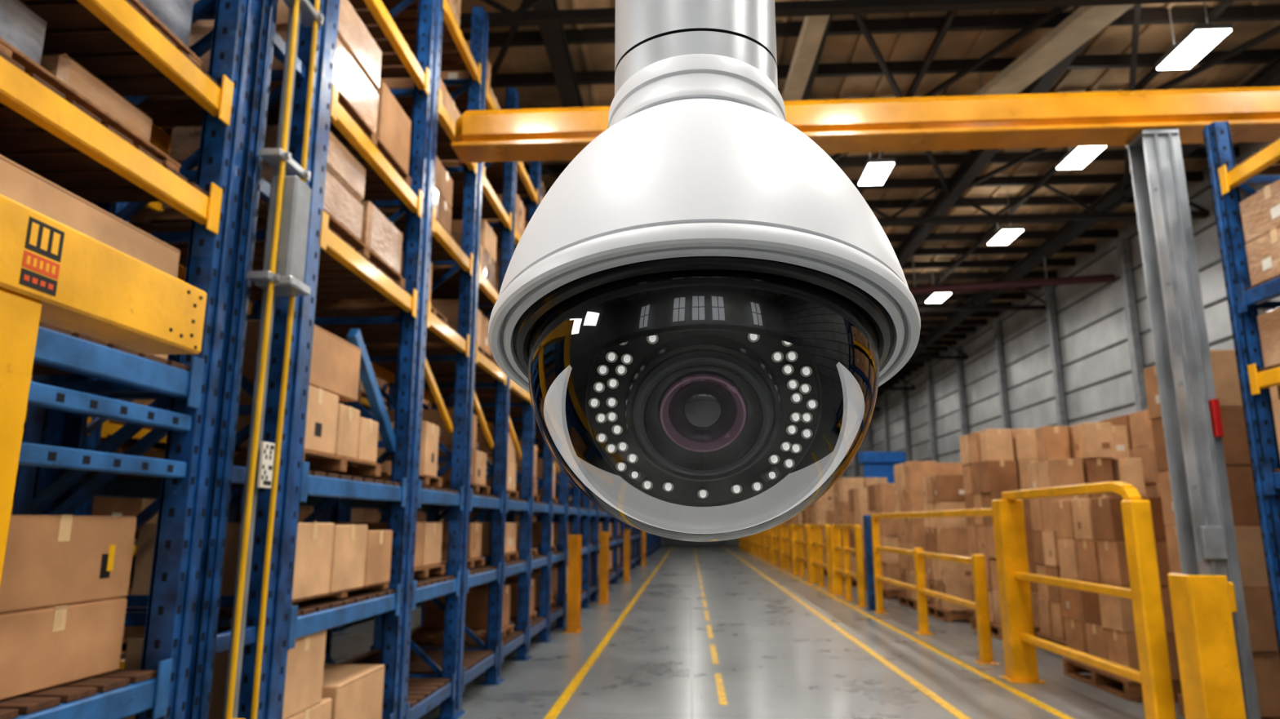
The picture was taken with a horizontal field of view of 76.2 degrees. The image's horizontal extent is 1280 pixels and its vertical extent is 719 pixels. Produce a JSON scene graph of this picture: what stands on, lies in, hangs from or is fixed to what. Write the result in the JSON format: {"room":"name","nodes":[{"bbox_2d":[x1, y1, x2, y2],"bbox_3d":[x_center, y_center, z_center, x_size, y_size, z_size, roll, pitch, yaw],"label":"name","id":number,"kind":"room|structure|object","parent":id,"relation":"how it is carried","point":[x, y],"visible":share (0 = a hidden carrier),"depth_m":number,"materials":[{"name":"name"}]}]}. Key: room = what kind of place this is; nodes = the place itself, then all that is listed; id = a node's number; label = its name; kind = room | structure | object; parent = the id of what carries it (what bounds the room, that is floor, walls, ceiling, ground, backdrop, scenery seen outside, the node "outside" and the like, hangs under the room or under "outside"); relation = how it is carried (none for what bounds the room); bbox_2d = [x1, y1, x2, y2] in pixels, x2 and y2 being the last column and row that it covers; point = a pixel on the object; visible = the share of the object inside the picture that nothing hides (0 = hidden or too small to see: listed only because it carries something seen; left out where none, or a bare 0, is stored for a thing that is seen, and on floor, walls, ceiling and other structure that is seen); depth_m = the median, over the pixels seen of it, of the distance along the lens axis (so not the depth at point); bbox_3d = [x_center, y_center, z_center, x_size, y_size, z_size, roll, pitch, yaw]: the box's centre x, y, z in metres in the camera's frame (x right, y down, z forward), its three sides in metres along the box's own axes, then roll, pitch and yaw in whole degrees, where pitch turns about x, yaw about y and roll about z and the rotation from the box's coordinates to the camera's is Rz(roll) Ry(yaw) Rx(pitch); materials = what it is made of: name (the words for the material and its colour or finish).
{"room":"warehouse","nodes":[
{"label":"warehouse","id":0,"kind":"room"},
{"bbox_2d":[13,440,537,581],"bbox_3d":[-6.244,2.655,22.836,0.200,6.350,55.000,-1,-11,3],"label":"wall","id":1,"kind":"structure","parent":0,"point":[133,561],"depth_m":10.98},
{"bbox_2d":[610,520,738,545],"bbox_3d":[2.987,7.963,49.373,15.400,6.350,0.270,-1,-11,3],"label":"wall","id":2,"kind":"structure","parent":0,"point":[664,541],"depth_m":48.64,"materials":[{"name":"grey paint"}]},
{"bbox_2d":[330,545,1185,718],"bbox_3d":[1.342,5.776,21.749,15.400,0.203,55.400,-1,-11,3],"label":"floor","id":3,"kind":"structure","parent":0,"point":[778,659],"depth_m":7.75,"materials":[{"name":"concrete"}]},
{"bbox_2d":[0,194,207,584],"bbox_3d":[-1.197,0.605,1.157,0.220,1.868,1.460,-1,-11,3],"label":"frame","id":4,"kind":"object","parent":3,"relation":"on","point":[53,273],"visible":1,"depth_m":1.58,"materials":[{"name":"paint"}]},
{"bbox_2d":[22,201,610,669],"bbox_3d":[-3.424,3.268,22.971,1.060,5.200,43.900,-1,-11,3],"label":"rack","id":5,"kind":"object","parent":3,"relation":"on","point":[98,436],"visible":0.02,"depth_m":6.35,"materials":[{"name":"blue paint"}]},
{"bbox_2d":[10,374,32,515],"bbox_3d":[-4.522,-0.088,4.911,0.800,4.100,2.080,-1,-11,3],"label":"cardboard boxes","id":6,"kind":"object","parent":5,"relation":"in","point":[32,375],"visible":0.02,"depth_m":5.36,"materials":[{"name":"brown cardboard"}]},
{"bbox_2d":[13,201,163,654],"bbox_3d":[-4.385,0.362,7.162,0.800,4.100,2.080,-1,-11,3],"label":"cardboard boxes","id":7,"kind":"object","parent":5,"relation":"in","point":[102,506],"visible":0.02,"depth_m":6.45,"materials":[{"name":"brown cardboard"}]},
{"bbox_2d":[297,505,315,522],"bbox_3d":[-4.247,0.322,9.512,0.800,3.400,2.080,-1,-11,3],"label":"cardboard boxes","id":8,"kind":"object","parent":5,"relation":"in","point":[304,512],"visible":0.02,"depth_m":9.44,"materials":[{"name":"brown cardboard"}]},
{"bbox_2d":[351,376,388,522],"bbox_3d":[-4.110,1.262,11.665,0.800,4.100,2.080,-1,-11,3],"label":"cardboard boxes","id":9,"kind":"object","parent":5,"relation":"in","point":[357,515],"visible":0.02,"depth_m":11.26,"materials":[{"name":"brown cardboard"}]},
{"bbox_2d":[416,398,444,522],"bbox_3d":[-3.973,1.713,13.916,0.800,4.100,2.080,-1,-11,3],"label":"cardboard boxes","id":10,"kind":"object","parent":5,"relation":"in","point":[421,517],"visible":0.02,"depth_m":13.59,"materials":[{"name":"brown cardboard"}]},
{"bbox_2d":[443,513,476,522],"bbox_3d":[-3.836,2.138,16.172,0.800,2.450,2.080,-1,-11,3],"label":"cardboard boxes","id":11,"kind":"object","parent":5,"relation":"in","point":[473,515],"visible":0.02,"depth_m":16.59,"materials":[{"name":"brown cardboard"}]},
{"bbox_2d":[514,515,519,522],"bbox_3d":[-3.561,3.063,20.670,0.800,4.100,2.080,-1,-11,3],"label":"cardboard boxes","id":12,"kind":"object","parent":5,"relation":"in","point":[517,517],"visible":0.02,"depth_m":21.00,"materials":[{"name":"brown cardboard"}]},
{"bbox_2d":[532,515,537,522],"bbox_3d":[-3.424,4.313,22.762,0.800,2.470,2.080,-1,-11,3],"label":"cardboard boxes","id":13,"kind":"object","parent":5,"relation":"in","point":[534,517],"visible":0.02,"depth_m":23.33,"materials":[{"name":"brown cardboard"}]},
{"bbox_2d":[0,0,662,718],"bbox_3d":[-0.711,3.304,23.534,1.110,5.350,45.740,-1,-11,3],"label":"rack","id":14,"kind":"object","parent":3,"relation":"on","point":[197,489],"visible":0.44,"depth_m":3.33,"materials":[{"name":"blue metal"}]},
{"bbox_2d":[0,597,127,701],"bbox_3d":[-1.998,0.784,2.238,0.832,0.213,0.550,-1,-11,3],"label":"cardboard box","id":15,"kind":"object","parent":14,"relation":"in","point":[41,649],"visible":1,"depth_m":2.22,"materials":[{"name":"brown cardboard"}]},
{"bbox_2d":[0,515,137,613],"bbox_3d":[-2.000,0.555,2.259,0.833,0.244,0.600,-1,-11,3],"label":"cardboard box","id":16,"kind":"object","parent":15,"relation":"on","point":[50,561],"visible":1,"depth_m":2.25,"materials":[{"name":"brown cardboard"}]},
{"bbox_2d":[0,155,180,359],"bbox_3d":[-1.967,-0.268,2.217,0.821,0.388,1.002,-1,-11,3],"label":"cardboard box","id":17,"kind":"object","parent":14,"relation":"in","point":[18,184],"visible":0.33,"depth_m":2.28,"materials":[{"name":"brown cardboard"}]},
{"bbox_2d":[0,0,181,172],"bbox_3d":[-1.983,-0.855,2.054,0.820,0.277,1.450,-1,-11,3],"label":"cardboard box","id":18,"kind":"object","parent":14,"relation":"in","point":[22,28],"visible":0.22,"depth_m":2.32,"materials":[{"name":"brown cardboard"}]},
{"bbox_2d":[23,0,203,66],"bbox_3d":[-1.982,-1.375,2.184,0.820,0.547,1.500,-1,-11,3],"label":"cardboard box","id":19,"kind":"object","parent":14,"relation":"in","point":[173,18],"visible":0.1,"depth_m":2.74,"materials":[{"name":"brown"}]},
{"bbox_2d":[112,320,382,477],"bbox_3d":[-1.838,0.236,3.967,0.860,0.648,0.960,-1,-11,3],"label":"cardboard boxes","id":20,"kind":"object","parent":14,"relation":"in","point":[337,439],"visible":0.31,"depth_m":3.83,"materials":[{"name":"brown cardboard"}]},
{"bbox_2d":[123,626,384,718],"bbox_3d":[-1.727,1.520,3.812,0.672,0.568,1.151,-1,-11,3],"label":"cardboard boxes","id":21,"kind":"object","parent":14,"relation":"in","point":[314,689],"visible":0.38,"depth_m":3.56},
{"bbox_2d":[126,522,392,612],"bbox_3d":[-1.826,0.968,3.933,0.871,0.358,1.180,-1,-11,3],"label":"cardboard boxes","id":22,"kind":"object","parent":14,"relation":"in","point":[331,561],"visible":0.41,"depth_m":3.63,"materials":[{"name":"brown cardboard"}]},
{"bbox_2d":[130,123,405,288],"bbox_3d":[-1.833,-0.749,4.266,0.860,0.497,1.160,-1,-11,3],"label":"cardboard box","id":23,"kind":"object","parent":14,"relation":"in","point":[360,224],"visible":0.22,"depth_m":3.97,"materials":[{"name":"brown cardboard"}]},
{"bbox_2d":[222,0,324,718],"bbox_3d":[-1.322,-0.411,3.044,0.145,4.600,0.240,-1,-11,3],"label":"cable conduit","id":24,"kind":"object","parent":14,"relation":"attached to","point":[282,274],"visible":1,"depth_m":2.97,"materials":[{"name":"yellow metal"}]},
{"bbox_2d":[150,0,411,188],"bbox_3d":[-1.833,-1.416,4.400,0.860,0.617,1.160,-1,-11,3],"label":"cardboard box","id":25,"kind":"object","parent":14,"relation":"in","point":[370,103],"visible":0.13,"depth_m":4.22,"materials":[{"name":"brown cardboard"}]},
{"bbox_2d":[315,0,461,577],"bbox_3d":[-1.787,-0.721,5.641,0.850,4.342,0.843,-1,-11,3],"label":"cardboard boxes","id":26,"kind":"object","parent":14,"relation":"in","point":[428,552],"visible":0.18,"depth_m":5.43,"materials":[{"name":"brown cardboard"}]},
{"bbox_2d":[366,40,500,571],"bbox_3d":[-1.715,-0.486,6.815,0.850,4.342,0.940,-1,-11,3],"label":"cardboard boxes","id":27,"kind":"object","parent":14,"relation":"in","point":[449,308],"visible":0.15,"depth_m":6.54,"materials":[{"name":"brown cardboard"}]},
{"bbox_2d":[410,161,525,644],"bbox_3d":[-1.643,0.177,7.909,0.850,4.812,0.947,-1,-11,3],"label":"cardboard boxes","id":28,"kind":"object","parent":14,"relation":"in","point":[432,630],"visible":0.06,"depth_m":7.47,"materials":[{"name":"brown cardboard"}]},
{"bbox_2d":[450,175,545,625],"bbox_3d":[-1.571,0.317,9.122,0.850,5.012,0.926,-1,-11,3],"label":"cardboard boxes","id":29,"kind":"object","parent":14,"relation":"in","point":[513,582],"visible":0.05,"depth_m":8.59,"materials":[{"name":"brown cardboard"}]},
{"bbox_2d":[505,409,557,613],"bbox_3d":[-1.496,0.560,10.338,0.850,5.012,0.954,-1,-11,3],"label":"cardboard boxes","id":30,"kind":"object","parent":14,"relation":"in","point":[536,526],"visible":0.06,"depth_m":9.63,"materials":[{"name":"brown cardboard"}]},
{"bbox_2d":[532,522,568,602],"bbox_3d":[-1.425,0.796,11.518,0.850,5.012,0.920,-1,-11,3],"label":"cardboard boxes","id":31,"kind":"object","parent":14,"relation":"in","point":[554,567],"visible":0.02,"depth_m":11.02,"materials":[{"name":"brown cardboard"}]},
{"bbox_2d":[551,522,582,586],"bbox_3d":[-1.352,1.060,12.708,0.850,4.962,0.972,-1,-11,3],"label":"cardboard boxes","id":32,"kind":"object","parent":14,"relation":"in","point":[570,524],"visible":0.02,"depth_m":11.99,"materials":[{"name":"brown cardboard"}]},
{"bbox_2d":[553,478,591,587],"bbox_3d":[-1.280,1.272,13.893,0.850,5.012,0.940,-1,-11,3],"label":"cardboard boxes","id":33,"kind":"object","parent":14,"relation":"in","point":[570,498],"visible":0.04,"depth_m":13.25,"materials":[{"name":"brown cardboard"}]},
{"bbox_2d":[556,474,602,580],"bbox_3d":[-1.184,1.585,15.460,0.850,5.012,1.704,-1,-11,3],"label":"cardboard boxes","id":34,"kind":"object","parent":14,"relation":"in","point":[600,524],"visible":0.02,"depth_m":15.00,"materials":[{"name":"brown cardboard"}]},
{"bbox_2d":[590,510,613,572],"bbox_3d":[-1.063,2.006,17.438,0.850,4.962,1.743,-1,-11,3],"label":"cardboard boxes","id":35,"kind":"object","parent":14,"relation":"in","point":[611,568],"visible":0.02,"depth_m":17.43,"materials":[{"name":"brown cardboard"}]},
{"bbox_2d":[608,522,620,567],"bbox_3d":[-0.944,2.399,19.404,0.850,4.962,1.703,-1,-11,3],"label":"cardboard boxes","id":36,"kind":"object","parent":14,"relation":"in","point":[619,535],"visible":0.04,"depth_m":19.44,"materials":[{"name":"brown cardboard"}]},
{"bbox_2d":[609,522,620,563],"bbox_3d":[-0.826,2.760,21.334,0.850,5.012,1.661,-1,-11,3],"label":"cardboard boxes","id":37,"kind":"object","parent":14,"relation":"in","point":[620,522],"visible":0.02,"depth_m":21.07,"materials":[{"name":"brown cardboard"}]},
{"bbox_2d":[612,526,636,558],"bbox_3d":[-0.585,3.648,25.267,0.850,4.812,1.729,-1,-11,3],"label":"cardboard boxes","id":38,"kind":"object","parent":14,"relation":"in","point":[619,544],"visible":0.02,"depth_m":24.05,"materials":[{"name":"brown cardboard"}]},
{"bbox_2d":[562,534,584,633],"bbox_3d":[-0.816,2.768,10.142,0.200,1.150,0.480,-1,-11,3],"label":"guard","id":39,"kind":"object","parent":3,"relation":"on","point":[574,568],"visible":1,"depth_m":10.00,"materials":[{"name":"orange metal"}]},
{"bbox_2d":[595,531,611,604],"bbox_3d":[-0.601,3.472,13.665,0.200,1.150,0.480,-1,-11,3],"label":"guard","id":40,"kind":"object","parent":3,"relation":"on","point":[604,535],"visible":1,"depth_m":13.52,"materials":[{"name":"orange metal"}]},
{"bbox_2d":[621,529,631,582],"bbox_3d":[-0.303,4.451,18.559,0.200,1.150,0.480,-1,-11,3],"label":"guard","id":41,"kind":"object","parent":3,"relation":"on","point":[626,532],"visible":1,"depth_m":18.42,"materials":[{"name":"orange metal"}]},
{"bbox_2d":[640,530,647,565],"bbox_3d":[0.115,5.822,25.411,0.200,1.150,0.480,-1,-11,3],"label":"guard","id":42,"kind":"object","parent":3,"relation":"on","point":[643,533],"visible":0.71,"depth_m":25.23,"materials":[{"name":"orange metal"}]},
{"bbox_2d":[738,537,742,548],"bbox_3d":[5.304,9.181,42.511,0.280,1.270,2.430,-1,-11,3],"label":"safety railing","id":43,"kind":"object","parent":3,"relation":"on","point":[740,539],"visible":0.24,"depth_m":43.37,"materials":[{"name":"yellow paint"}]},
{"bbox_2d":[742,537,746,550],"bbox_3d":[5.131,8.613,39.672,0.280,1.270,2.430,-1,-11,3],"label":"safety railing","id":44,"kind":"object","parent":3,"relation":"on","point":[744,539],"visible":0.24,"depth_m":40.52,"materials":[{"name":"yellow metal"}]},
{"bbox_2d":[745,535,751,553],"bbox_3d":[4.958,8.045,36.834,0.280,1.270,2.430,-1,-11,3],"label":"safety railing","id":45,"kind":"object","parent":3,"relation":"on","point":[748,538],"visible":0.4,"depth_m":37.67,"materials":[{"name":"yellow metal"}]},
{"bbox_2d":[750,533,755,555],"bbox_3d":[4.785,7.477,33.995,0.280,1.270,2.430,-1,-11,3],"label":"safety railing","id":46,"kind":"object","parent":3,"relation":"on","point":[753,538],"visible":0.35,"depth_m":34.84,"materials":[{"name":"yellow metal"}]},
{"bbox_2d":[755,532,762,559],"bbox_3d":[4.612,6.910,31.157,0.280,1.270,2.430,-1,-11,3],"label":"safety railing","id":47,"kind":"object","parent":3,"relation":"on","point":[758,536],"visible":0.42,"depth_m":32.00,"materials":[{"name":"yellow metal"}]},
{"bbox_2d":[761,528,770,563],"bbox_3d":[4.439,6.342,28.318,0.280,1.270,2.430,-1,-11,3],"label":"safety railing","id":48,"kind":"object","parent":3,"relation":"on","point":[765,535],"visible":0.56,"depth_m":29.15,"materials":[{"name":"yellow metal"}]},
{"bbox_2d":[768,524,781,567],"bbox_3d":[4.266,5.774,25.479,0.280,1.270,2.430,-1,-11,3],"label":"safety railing","id":49,"kind":"object","parent":3,"relation":"on","point":[774,542],"visible":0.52,"depth_m":26.25,"materials":[{"name":"yellow metal"}]},
{"bbox_2d":[778,524,792,573],"bbox_3d":[4.093,5.206,22.641,0.280,1.270,2.430,-1,-11,3],"label":"safety railing","id":50,"kind":"object","parent":3,"relation":"on","point":[784,529],"visible":0.75,"depth_m":23.29,"materials":[{"name":"yellow metal"}]},
{"bbox_2d":[787,512,801,561],"bbox_3d":[5.667,5.759,28.028,1.100,2.300,1.200,-1,-11,3],"label":"cardboard boxes","id":51,"kind":"object","parent":3,"relation":"on","point":[791,521],"visible":0.02,"depth_m":27.95,"materials":[{"name":"brown cardboard"}]},
{"bbox_2d":[794,513,802,524],"bbox_3d":[5.554,5.730,26.099,1.100,1.600,1.200,-1,-11,3],"label":"cardboard boxes","id":52,"kind":"object","parent":3,"relation":"on","point":[797,519],"visible":0.02,"depth_m":25.74,"materials":[{"name":"brown cardboard"}]},
{"bbox_2d":[791,524,808,581],"bbox_3d":[3.920,4.639,19.802,0.280,1.270,2.430,-1,-11,3],"label":"safety railing","id":53,"kind":"object","parent":3,"relation":"on","point":[797,543],"visible":0.8,"depth_m":20.30,"materials":[{"name":"yellow metal"}]},
{"bbox_2d":[801,505,811,568],"bbox_3d":[5.440,5.015,24.308,1.100,2.300,1.200,-1,-11,3],"label":"cardboard boxes","id":54,"kind":"object","parent":3,"relation":"on","point":[806,513],"visible":0.02,"depth_m":24.18,"materials":[{"name":"brown cardboard"}]},
{"bbox_2d":[806,524,831,591],"bbox_3d":[3.747,4.071,16.964,0.280,1.270,2.430,-1,-11,3],"label":"safety railing","id":55,"kind":"object","parent":3,"relation":"on","point":[814,531],"visible":0.8,"depth_m":17.26,"materials":[{"name":"yellow metal"}]},
{"bbox_2d":[810,485,834,568],"bbox_3d":[5.327,4.643,22.448,1.100,2.300,1.200,-1,-11,3],"label":"cardboard boxes","id":56,"kind":"object","parent":3,"relation":"on","point":[825,503],"visible":0.14,"depth_m":22.05,"materials":[{"name":"brown cardboard"}]},
{"bbox_2d":[822,510,835,575],"bbox_3d":[5.214,4.614,20.520,1.100,1.600,1.200,-1,-11,3],"label":"cardboard boxes","id":57,"kind":"object","parent":3,"relation":"on","point":[830,514],"visible":0.09,"depth_m":20.46,"materials":[{"name":"brown cardboard"}]},
{"bbox_2d":[827,524,867,607],"bbox_3d":[3.574,3.503,14.125,0.280,1.270,2.430,-1,-11,3],"label":"safety railing","id":58,"kind":"object","parent":3,"relation":"on","point":[835,548],"visible":0.97,"depth_m":14.10,"materials":[{"name":"yellow metal"}]},
{"bbox_2d":[848,487,869,590],"bbox_3d":[4.987,3.674,16.840,1.100,2.000,1.200,-1,-11,3],"label":"cardboard boxes","id":59,"kind":"object","parent":3,"relation":"on","point":[858,497],"visible":0.14,"depth_m":16.66,"materials":[{"name":"brown cardboard"}]},
{"bbox_2d":[833,477,887,582],"bbox_3d":[5.100,3.899,18.729,1.100,2.300,1.200,-1,-11,3],"label":"cardboard boxes","id":60,"kind":"object","parent":3,"relation":"on","point":[841,487],"visible":0.13,"depth_m":18.39,"materials":[{"name":"brown cardboard"}]},
{"bbox_2d":[862,515,875,610],"bbox_3d":[3.559,3.120,12.593,0.220,1.420,0.220,-1,-11,3],"label":"post","id":61,"kind":"object","parent":3,"relation":"on","point":[866,518],"visible":0.59,"depth_m":12.54,"materials":[{"name":"metal"}]},
{"bbox_2d":[858,451,906,483],"bbox_3d":[6.657,4.127,22.164,1.200,3.200,0.400,-1,-11,3],"label":"container","id":62,"kind":"object","parent":3,"relation":"on","point":[876,464],"visible":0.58,"depth_m":22.27,"materials":[{"name":"blue plastic"}]},
{"bbox_2d":[866,483,901,599],"bbox_3d":[4.874,3.302,14.980,1.100,2.000,1.200,-1,-11,3],"label":"cardboard boxes","id":63,"kind":"object","parent":3,"relation":"on","point":[881,497],"visible":0.32,"depth_m":14.51,"materials":[{"name":"brown cardboard"}]},
{"bbox_2d":[893,461,962,610],"bbox_3d":[4.704,2.789,13.050,1.000,2.250,1.000,-1,-11,3],"label":"cardboard boxes","id":64,"kind":"object","parent":3,"relation":"on","point":[908,476],"visible":0.26,"depth_m":12.84,"materials":[{"name":"brown cardboard"}]},
{"bbox_2d":[871,508,999,665],"bbox_3d":[3.382,2.533,9.682,0.180,1.430,5.230,-1,-11,3],"label":"safety railing","id":65,"kind":"object","parent":3,"relation":"on","point":[980,605],"visible":0.96,"depth_m":9.25,"materials":[{"name":"yellow metal"}]},
{"bbox_2d":[922,475,973,622],"bbox_3d":[4.612,2.632,11.503,1.000,1.950,0.900,-1,-11,3],"label":"cardboard boxes","id":66,"kind":"object","parent":3,"relation":"on","point":[944,535],"visible":0.38,"depth_m":11.21,"materials":[{"name":"brown cardboard"}]},
{"bbox_2d":[959,428,1040,639],"bbox_3d":[4.663,2.087,9.923,1.100,2.400,1.000,-1,-11,3],"label":"cardboard boxes","id":67,"kind":"object","parent":3,"relation":"on","point":[994,462],"visible":0.39,"depth_m":9.69,"materials":[{"name":"brown cardboard"}]},
{"bbox_2d":[991,481,1176,718],"bbox_3d":[3.157,1.729,6.005,0.280,1.565,2.370,-1,-11,3],"label":"safety railing","id":68,"kind":"object","parent":3,"relation":"on","point":[1020,640],"visible":1,"depth_m":5.53,"materials":[{"name":"yellow metal"}]},
{"bbox_2d":[1027,422,1146,647],"bbox_3d":[4.676,1.851,8.488,0.900,2.300,0.900,-1,-11,3],"label":"cardboard boxes","id":69,"kind":"object","parent":3,"relation":"on","point":[1084,453],"visible":0.31,"depth_m":8.42,"materials":[{"name":"brown cardboard"}]},
{"bbox_2d":[1053,497,1182,702],"bbox_3d":[4.198,1.905,6.719,1.050,1.500,1.100,-1,-11,3],"label":"cardboard boxes","id":70,"kind":"object","parent":3,"relation":"on","point":[1090,532],"visible":0.34,"depth_m":6.53,"materials":[{"name":"brown cardboard"}]},
{"bbox_2d":[1094,409,1160,497],"bbox_3d":[5.966,1.875,9.120,1.000,2.500,1.300,-1,-11,3],"label":"cardboard boxes","id":71,"kind":"object","parent":3,"relation":"on","point":[1138,424],"visible":0.1,"depth_m":8.86,"materials":[{"name":"brown cardboard"}]},
{"bbox_2d":[1124,128,1261,718],"bbox_3d":[3.240,0.399,4.785,0.280,3.694,0.310,-1,-11,3],"label":"steel column","id":72,"kind":"structure","parent":3,"relation":"on","point":[1191,415],"depth_m":4.82,"materials":[{"name":"grey metal"}]},
{"bbox_2d":[451,86,1279,163],"bbox_3d":[3.181,-1.554,5.194,8.820,0.295,0.260,-1,-11,3],"label":"beam","id":73,"kind":"structure","parent":72,"relation":"on","point":[1100,118],"depth_m":5.17,"materials":[{"name":"orange metal"}]},
{"bbox_2d":[1167,573,1246,718],"bbox_3d":[3.083,1.687,4.404,0.280,1.020,0.250,-1,-11,3],"label":"guard","id":74,"kind":"object","parent":3,"relation":"on","point":[1211,681],"visible":1,"depth_m":4.38,"materials":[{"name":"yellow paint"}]},
{"bbox_2d":[1143,350,1279,718],"bbox_3d":[4.191,1.184,5.459,1.000,2.420,0.750,-1,-11,3],"label":"cardboard boxes","id":75,"kind":"object","parent":3,"relation":"on","point":[1255,580],"visible":0.36,"depth_m":5.21,"materials":[{"name":"brown cardboard"}]},
{"bbox_2d":[1202,121,1279,657],"bbox_3d":[3.816,0.064,2.871,1.180,3.600,3.360,-1,-11,3],"label":"rack","id":76,"kind":"object","parent":3,"relation":"on","point":[1227,179],"visible":1,"depth_m":4.51,"materials":[{"name":"blue metal"}]},
{"bbox_2d":[1239,178,1279,285],"bbox_3d":[3.833,-0.790,3.862,0.976,0.500,1.406,-1,-11,3],"label":"cardboard box","id":77,"kind":"object","parent":76,"relation":"in","point":[1260,211],"visible":1,"depth_m":4.43,"materials":[{"name":"cardboard"}]},
{"bbox_2d":[1257,306,1279,367],"bbox_3d":[3.833,-0.241,3.752,0.977,0.300,1.401,-1,-11,3],"label":"cardboard box","id":78,"kind":"object","parent":76,"relation":"in","point":[1268,322],"visible":1,"depth_m":4.38,"materials":[{"name":"cardboard"}]},
{"bbox_2d":[1271,400,1279,454],"bbox_3d":[3.832,0.258,3.647,0.973,0.360,1.402,-1,-11,3],"label":"cardboard boxes","id":79,"kind":"object","parent":76,"relation":"in","point":[1275,404],"visible":1,"depth_m":4.35,"materials":[{"name":"brown cardboard"}]},
{"bbox_2d":[459,0,1279,367],"bbox_3d":[1.342,-0.601,23.025,15.400,0.190,55.400,-1,-11,3],"label":"ceiling","id":80,"kind":"structure","parent":0,"point":[1153,38],"depth_m":9.47,"materials":[{"name":"grey paint"}]},
{"bbox_2d":[488,0,920,542],"bbox_3d":[0.045,-2.351,1.083,0.303,5.061,0.323,-1,-11,3],"label":"dome security camera","id":81,"kind":"object","parent":80,"relation":"hanging from","point":[703,317],"visible":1,"depth_m":0.53,"materials":[{"name":"white plastic"}]},
{"bbox_2d":[782,0,829,101],"bbox_3d":[1.633,-3.257,8.010,0.200,0.530,2.602,0,-11,1],"label":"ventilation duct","id":82,"kind":"object","parent":80,"relation":"attached to","point":[813,28],"visible":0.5,"depth_m":8.04,"materials":[{"name":"metal"}]},
{"bbox_2d":[459,0,1279,411],"bbox_3d":[1.342,-0.170,22.939,15.019,0.690,55.000,-1,-11,3],"label":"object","id":83,"kind":"structure","parent":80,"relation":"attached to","point":[546,15],"depth_m":9.22,"materials":[{"name":"metal"}]},
{"bbox_2d":[857,151,895,185],"bbox_3d":[3.006,-2.693,10.469,0.330,0.692,0.660,-1,-11,3],"label":"ceiling lamp","id":84,"kind":"object","parent":80,"relation":"hanging from","point":[875,171],"depth_m":10.31,"materials":[{"name":"white plastic"}]},
{"bbox_2d":[924,268,951,302],"bbox_3d":[5.890,-1.548,16.194,0.330,0.692,0.660,-1,-11,3],"label":"ceiling lamp","id":85,"kind":"object","parent":80,"relation":"hanging from","point":[934,297],"depth_m":16.06,"materials":[{"name":"white plastic"}]},
{"bbox_2d":[986,189,1024,244],"bbox_3d":[5.681,-2.233,12.769,0.330,0.692,0.660,-1,-11,3],"label":"ceiling lamp","id":86,"kind":"object","parent":80,"relation":"hanging from","point":[1005,234],"depth_m":12.60,"materials":[{"name":"white plastic"}]},
{"bbox_2d":[908,239,1114,294],"bbox_3d":[6.383,-1.707,14.817,3.913,0.900,0.140,-3,-12,13],"label":"pipe","id":87,"kind":"object","parent":80,"relation":"hanging from","point":[1046,282],"visible":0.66,"depth_m":14.62,"materials":[{"name":"metal"}]},
{"bbox_2d":[973,4,1135,95],"bbox_3d":[4.322,-3.470,7.072,0.363,0.480,4.786,3,-12,-12],"label":"ceiling beam","id":88,"kind":"structure","parent":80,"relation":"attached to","point":[1085,22],"depth_m":8.02,"materials":[{"name":"metal"}]},
{"bbox_2d":[1055,146,1106,168],"bbox_3d":[5.361,-2.789,9.988,0.330,0.692,0.660,-1,-11,3],"label":"ceiling lamp","id":89,"kind":"object","parent":80,"relation":"hanging from","point":[1077,157],"depth_m":9.92,"materials":[{"name":"white plastic"}]},
{"bbox_2d":[1155,1,1232,69],"bbox_3d":[5.194,-3.239,7.738,0.330,0.692,0.660,-1,-11,3],"label":"ceiling lamp","id":90,"kind":"object","parent":80,"relation":"hanging from","point":[1200,38],"depth_m":7.61,"materials":[{"name":"white plastic"}]},
{"bbox_2d":[839,142,1279,478],"bbox_3d":[8.914,2.478,21.948,0.230,6.350,55.000,-1,-11,3],"label":"wall","id":91,"kind":"structure","parent":0,"point":[1095,355],"depth_m":16.26,"materials":[{"name":"grey metal"}]},
{"bbox_2d":[843,163,1263,477],"bbox_3d":[8.988,3.459,26.089,0.130,6.050,43.660,-1,-11,3],"label":"wall columns","id":92,"kind":"structure","parent":91,"relation":"attached to","point":[1122,244],"depth_m":16.52,"materials":[{"name":"grey metal"}]}
]}

